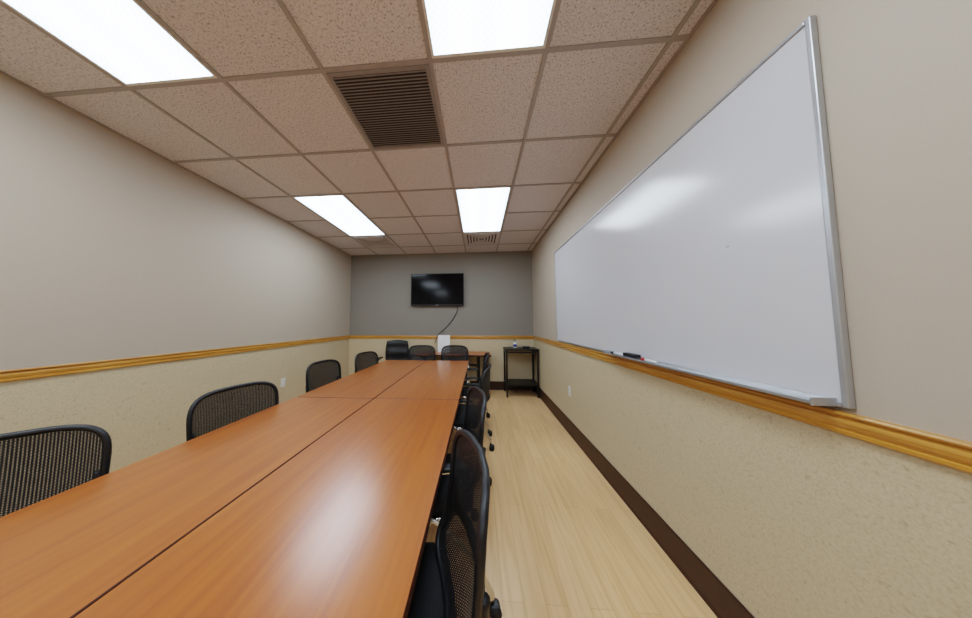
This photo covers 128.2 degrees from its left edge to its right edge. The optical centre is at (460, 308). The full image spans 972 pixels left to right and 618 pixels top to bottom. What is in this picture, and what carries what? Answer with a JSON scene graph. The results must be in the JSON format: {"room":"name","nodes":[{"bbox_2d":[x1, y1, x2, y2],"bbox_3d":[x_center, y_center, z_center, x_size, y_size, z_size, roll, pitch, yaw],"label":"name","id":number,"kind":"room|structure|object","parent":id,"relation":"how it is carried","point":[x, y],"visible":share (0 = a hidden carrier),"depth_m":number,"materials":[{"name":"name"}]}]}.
{"room":"conference room","nodes":[
{"label":"conference room","id":0,"kind":"room"},
{"bbox_2d":[0,73,350,516],"bbox_3d":[-2.630,-0.022,1.182,0.100,2.817,7.639,0,-3,4],"label":"wall","id":1,"kind":"structure","parent":0,"point":[111,248],"depth_m":1.81,"materials":[{"name":"beige paint"}]},
{"bbox_2d":[0,335,349,382],"bbox_3d":[-2.567,0.371,1.153,0.024,0.066,7.439,0,-3,4],"label":"trim","id":2,"kind":"structure","parent":1,"relation":"attached to","point":[53,370],"depth_m":1.78,"materials":[{"name":"brown wood"}]},
{"bbox_2d":[0,70,351,255],"bbox_3d":[-2.574,-1.326,1.256,0.020,0.004,7.439,0,-3,4],"label":"trim","id":3,"kind":"structure","parent":1,"relation":"attached to","point":[2,72],"depth_m":1.80,"materials":[{"name":"paint"}]},
{"bbox_2d":[281,378,285,386],"bbox_3d":[-2.410,1.009,3.204,0.008,0.116,0.072,0,-3,4],"label":"wall outlet","id":4,"kind":"object","parent":1,"relation":"attached to","point":[282,379],"visible":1,"depth_m":3.20,"materials":[{"name":"white plastic"}]},
{"bbox_2d":[0,0,712,254],"bbox_3d":[-0.730,-1.393,1.115,3.721,0.100,7.439,0,-3,4],"label":"ceiling","id":5,"kind":"structure","parent":0,"point":[581,92],"depth_m":1.52,"materials":[{"name":"tile"}]},
{"bbox_2d":[0,0,216,85],"bbox_3d":[-1.729,-1.357,0.779,0.587,0.006,1.196,0,-3,4],"label":"ceiling light panel","id":6,"kind":"object","parent":5,"relation":"in","point":[121,38],"depth_m":1.16,"materials":[{"name":"white plastic"}]},
{"bbox_2d":[293,195,384,235],"bbox_3d":[-1.538,-1.211,3.206,0.587,0.006,1.196,0,-3,4],"label":"ceiling light panel","id":7,"kind":"object","parent":5,"relation":"in","point":[338,210],"depth_m":3.04,"materials":[{"name":"white plastic"}]},
{"bbox_2d":[0,0,700,254],"bbox_3d":[-0.730,-1.339,1.112,3.721,0.007,7.439,0,-3,4],"label":"grid","id":8,"kind":"object","parent":5,"relation":"attached to","point":[675,37],"visible":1,"depth_m":1.41,"materials":[{"name":"paint"}]},
{"bbox_2d":[353,236,397,247],"bbox_3d":[-1.467,-1.153,4.115,0.587,0.014,0.587,0,-3,4],"label":"ceiling vent","id":9,"kind":"object","parent":5,"relation":"in","point":[368,241],"visible":1,"depth_m":4.07,"materials":[{"name":"metal"}]},
{"bbox_2d":[326,64,443,149],"bbox_3d":[-0.442,-1.307,1.594,0.587,0.010,0.587,0,-3,4],"label":"ceiling vent","id":10,"kind":"object","parent":5,"relation":"in","point":[392,107],"visible":1,"depth_m":1.52,"materials":[{"name":"metal"}]},
{"bbox_2d":[463,232,499,244],"bbox_3d":[0.356,-1.167,3.973,0.587,0.014,0.587,0,-3,4],"label":"ceiling vent","id":11,"kind":"object","parent":5,"relation":"in","point":[481,238],"visible":1,"depth_m":3.94,"materials":[{"name":"metal"}]},
{"bbox_2d":[455,187,510,231],"bbox_3d":[0.285,-1.225,3.063,0.587,0.006,1.196,0,-3,4],"label":"ceiling light panel","id":12,"kind":"object","parent":5,"relation":"in","point":[480,209],"depth_m":2.89,"materials":[{"name":"white plastic"}]},
{"bbox_2d":[422,0,555,58],"bbox_3d":[0.095,-1.371,0.637,0.587,0.006,1.196,0,-3,4],"label":"ceiling light panel","id":13,"kind":"object","parent":5,"relation":"in","point":[455,28],"depth_m":1.12,"materials":[{"name":"white plastic"}]},
{"bbox_2d":[348,251,534,380],"bbox_3d":[-0.431,0.188,4.785,3.721,2.817,0.100,0,-3,4],"label":"wall","id":14,"kind":"structure","parent":0,"point":[498,287],"depth_m":4.73,"materials":[{"name":"grey paint"}]},
{"bbox_2d":[352,251,517,255],"bbox_3d":[-0.440,-1.120,4.803,3.721,0.004,0.020,0,-3,4],"label":"trim","id":15,"kind":"structure","parent":14,"relation":"attached to","point":[499,251],"depth_m":4.81,"materials":[{"name":"paint"}]},
{"bbox_2d":[411,273,463,305],"bbox_3d":[-0.461,-0.371,4.732,1.070,0.650,0.070,0,-3,4],"label":"television","id":16,"kind":"object","parent":14,"relation":"attached to","point":[439,289],"visible":1,"depth_m":4.70,"materials":[{"name":"black plastic"}]},
{"bbox_2d":[350,335,532,338],"bbox_3d":[-0.435,0.578,4.699,3.721,0.066,0.024,0,-3,4],"label":"trim","id":17,"kind":"structure","parent":14,"relation":"attached to","point":[351,336],"depth_m":4.71,"materials":[{"name":"brown wood"}]},
{"bbox_2d":[464,381,532,390],"bbox_3d":[-0.432,1.509,4.648,3.721,0.163,0.014,0,-3,4],"label":"baseboard","id":18,"kind":"structure","parent":14,"relation":"attached to","point":[494,385],"depth_m":4.55,"materials":[{"name":"brown plastic"}]},
{"bbox_2d":[426,390,716,617],"bbox_3d":[-0.721,1.419,0.946,3.921,0.100,7.639,0,-3,4],"label":"floor","id":19,"kind":"structure","parent":0,"point":[562,542],"depth_m":1.43,"materials":[{"name":"beige wood"}]},
{"bbox_2d":[0,424,111,516],"bbox_3d":[-1.463,0.899,0.657,0.564,0.909,0.578,-3,-4,39],"label":"chair","id":20,"kind":"object","parent":19,"relation":"on","point":[103,435],"visible":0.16,"depth_m":0.91,"materials":[{"name":"black"}]},
{"bbox_2d":[0,397,372,617],"bbox_3d":[-1.026,0.996,0.893,0.615,0.740,1.750,0,-3,4],"label":"table","id":21,"kind":"object","parent":19,"relation":"on","point":[61,553],"visible":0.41,"depth_m":0.71,"materials":[{"name":"brown wood"}]},
{"bbox_2d":[186,381,278,441],"bbox_3d":[-1.198,0.943,1.411,0.564,0.909,0.578,-1,-4,16],"label":"chair","id":22,"kind":"object","parent":19,"relation":"on","point":[192,431],"visible":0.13,"depth_m":1.47,"materials":[{"name":"black"}]},
{"bbox_2d":[74,398,458,617],"bbox_3d":[-0.396,0.992,0.850,0.639,0.740,1.764,0,-3,4],"label":"table","id":23,"kind":"object","parent":19,"relation":"on","point":[340,529],"visible":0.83,"depth_m":0.62,"materials":[{"name":"brown wood"}]},
{"bbox_2d":[305,359,340,392],"bbox_3d":[-1.215,1.004,2.410,0.564,0.909,0.578,-1,-3,10],"label":"chair","id":24,"kind":"object","parent":19,"relation":"on","point":[325,369],"visible":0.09,"depth_m":2.48,"materials":[{"name":"black fabric"}]},
{"bbox_2d":[297,360,425,398],"bbox_3d":[-0.888,1.102,2.651,0.615,0.740,1.774,0,-3,4],"label":"table","id":25,"kind":"object","parent":19,"relation":"on","point":[370,382],"visible":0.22,"depth_m":2.24,"materials":[{"name":"brown wood"}]},
{"bbox_2d":[354,351,378,372],"bbox_3d":[-1.064,1.046,3.122,0.564,0.909,0.578,-1,-4,15],"label":"chair","id":26,"kind":"object","parent":19,"relation":"on","point":[371,355],"visible":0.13,"depth_m":3.23,"materials":[{"name":"black fabric"}]},
{"bbox_2d":[378,340,408,360],"bbox_3d":[-1.227,1.092,4.353,0.620,0.965,0.579,0,-3,0],"label":"office chair","id":27,"kind":"object","parent":19,"relation":"on","point":[395,349],"visible":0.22,"depth_m":4.55,"materials":[{"name":"black leather"}]},
{"bbox_2d":[376,360,468,401],"bbox_3d":[-0.258,1.097,2.609,0.639,0.740,1.760,0,-3,4],"label":"table","id":28,"kind":"object","parent":19,"relation":"on","point":[433,379],"visible":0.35,"depth_m":2.20,"materials":[{"name":"brown wood"}]},
{"bbox_2d":[408,345,436,360],"bbox_3d":[-0.690,1.091,3.900,0.578,0.909,0.564,0,-3,4],"label":"chair","id":29,"kind":"object","parent":19,"relation":"on","point":[412,349],"visible":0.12,"depth_m":4.16,"materials":[{"name":"black fabric"}]},
{"bbox_2d":[407,429,489,617],"bbox_3d":[-0.195,0.897,0.682,0.564,0.909,0.578,0,-3,-9],"label":"chair","id":30,"kind":"object","parent":19,"relation":"on","point":[434,593],"visible":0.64,"depth_m":0.76,"materials":[{"name":"black"}]},
{"bbox_2d":[415,351,490,382],"bbox_3d":[-0.168,1.202,4.355,1.445,0.740,0.520,0,-3,4],"label":"table","id":31,"kind":"object","parent":19,"relation":"on","point":[478,354],"visible":0.38,"depth_m":4.29,"materials":[{"name":"brown wood"}]},
{"bbox_2d":[438,335,449,351],"bbox_3d":[-0.315,0.678,4.506,0.240,0.324,0.090,0,-3,4],"label":"sign holder","id":32,"kind":"object","parent":31,"relation":"on","point":[443,340],"visible":0.62,"depth_m":4.51,"materials":[{"name":"paper"}]},
{"bbox_2d":[437,345,470,382],"bbox_3d":[-0.120,1.088,3.865,0.578,0.909,0.564,-1,-3,6],"label":"chair","id":33,"kind":"object","parent":19,"relation":"on","point":[447,351],"visible":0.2,"depth_m":4.12,"materials":[{"name":"black fabric"}]},
{"bbox_2d":[429,386,501,617],"bbox_3d":[-0.130,0.934,1.307,0.564,0.909,0.578,0,-3,-7],"label":"chair","id":34,"kind":"object","parent":19,"relation":"on","point":[495,611],"visible":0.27,"depth_m":1.17,"materials":[{"name":"black"}]},
{"bbox_2d":[453,363,494,485],"bbox_3d":[0.023,0.989,2.227,0.564,0.909,0.578,-1,-3,10],"label":"chair","id":35,"kind":"object","parent":19,"relation":"on","point":[485,380],"visible":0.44,"depth_m":2.10,"materials":[{"name":"black"}]},
{"bbox_2d":[461,352,491,436],"bbox_3d":[0.105,1.036,3.025,0.564,0.909,0.578,0,-3,4],"label":"chair","id":36,"kind":"object","parent":19,"relation":"on","point":[486,355],"visible":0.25,"depth_m":2.86,"materials":[{"name":"black"}]},
{"bbox_2d":[503,347,539,397],"bbox_3d":[1.099,1.147,4.302,0.581,0.835,0.426,0,-3,4],"label":"side table","id":37,"kind":"object","parent":19,"relation":"on","point":[507,382],"visible":1,"depth_m":4.14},
{"bbox_2d":[532,0,971,617],"bbox_3d":[1.179,-0.051,0.885,0.100,2.817,7.639,0,-3,4],"label":"wall","id":38,"kind":"structure","parent":0,"point":[795,518],"depth_m":0.67,"materials":[{"name":"beige paint"}]},
{"bbox_2d":[568,385,570,396],"bbox_3d":[1.278,0.971,2.756,0.008,0.116,0.072,0,-3,4],"label":"wall outlet","id":39,"kind":"object","parent":38,"relation":"attached to","point":[569,387],"visible":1,"depth_m":2.75,"materials":[{"name":"white plastic"}]},
{"bbox_2d":[531,0,717,250],"bbox_3d":[1.115,-1.355,0.968,0.020,0.004,7.439,0,-3,4],"label":"trim","id":40,"kind":"structure","parent":38,"relation":"attached to","point":[714,2],"depth_m":1.44,"materials":[{"name":"paint"}]},
{"bbox_2d":[534,386,754,617],"bbox_3d":[1.126,1.274,0.810,0.014,0.163,7.439,0,-3,4],"label":"baseboard","id":41,"kind":"structure","parent":38,"relation":"attached to","point":[714,593],"depth_m":1.34,"materials":[{"name":"brown plastic"}]},
{"bbox_2d":[554,15,855,408],"bbox_3d":[1.167,-0.240,1.944,0.083,1.202,2.498,0,-3,4],"label":"whiteboard","id":42,"kind":"object","parent":38,"relation":"attached to","point":[719,260],"visible":0.98,"depth_m":0.95,"materials":[{"name":"plastic"}]},
{"bbox_2d":[623,352,640,358],"bbox_3d":[1.134,0.315,1.560,0.044,0.030,0.120,0,-3,4],"label":"eraser","id":43,"kind":"object","parent":42,"relation":"on","point":[626,354],"depth_m":1.53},
{"bbox_2d":[640,357,657,363],"bbox_3d":[1.124,0.312,1.403,0.017,0.017,0.135,-1,-3,7],"label":"marker","id":44,"kind":"object","parent":42,"relation":"attached to","point":[641,358],"visible":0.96,"depth_m":1.39,"materials":[{"name":"white plastic"}]},
{"bbox_2d":[533,336,971,473],"bbox_3d":[1.118,0.343,0.866,0.024,0.066,7.439,0,-3,4],"label":"trim","id":45,"kind":"structure","parent":38,"relation":"attached to","point":[951,452],"depth_m":0.69,"materials":[{"name":"brown wood"}]}
]}

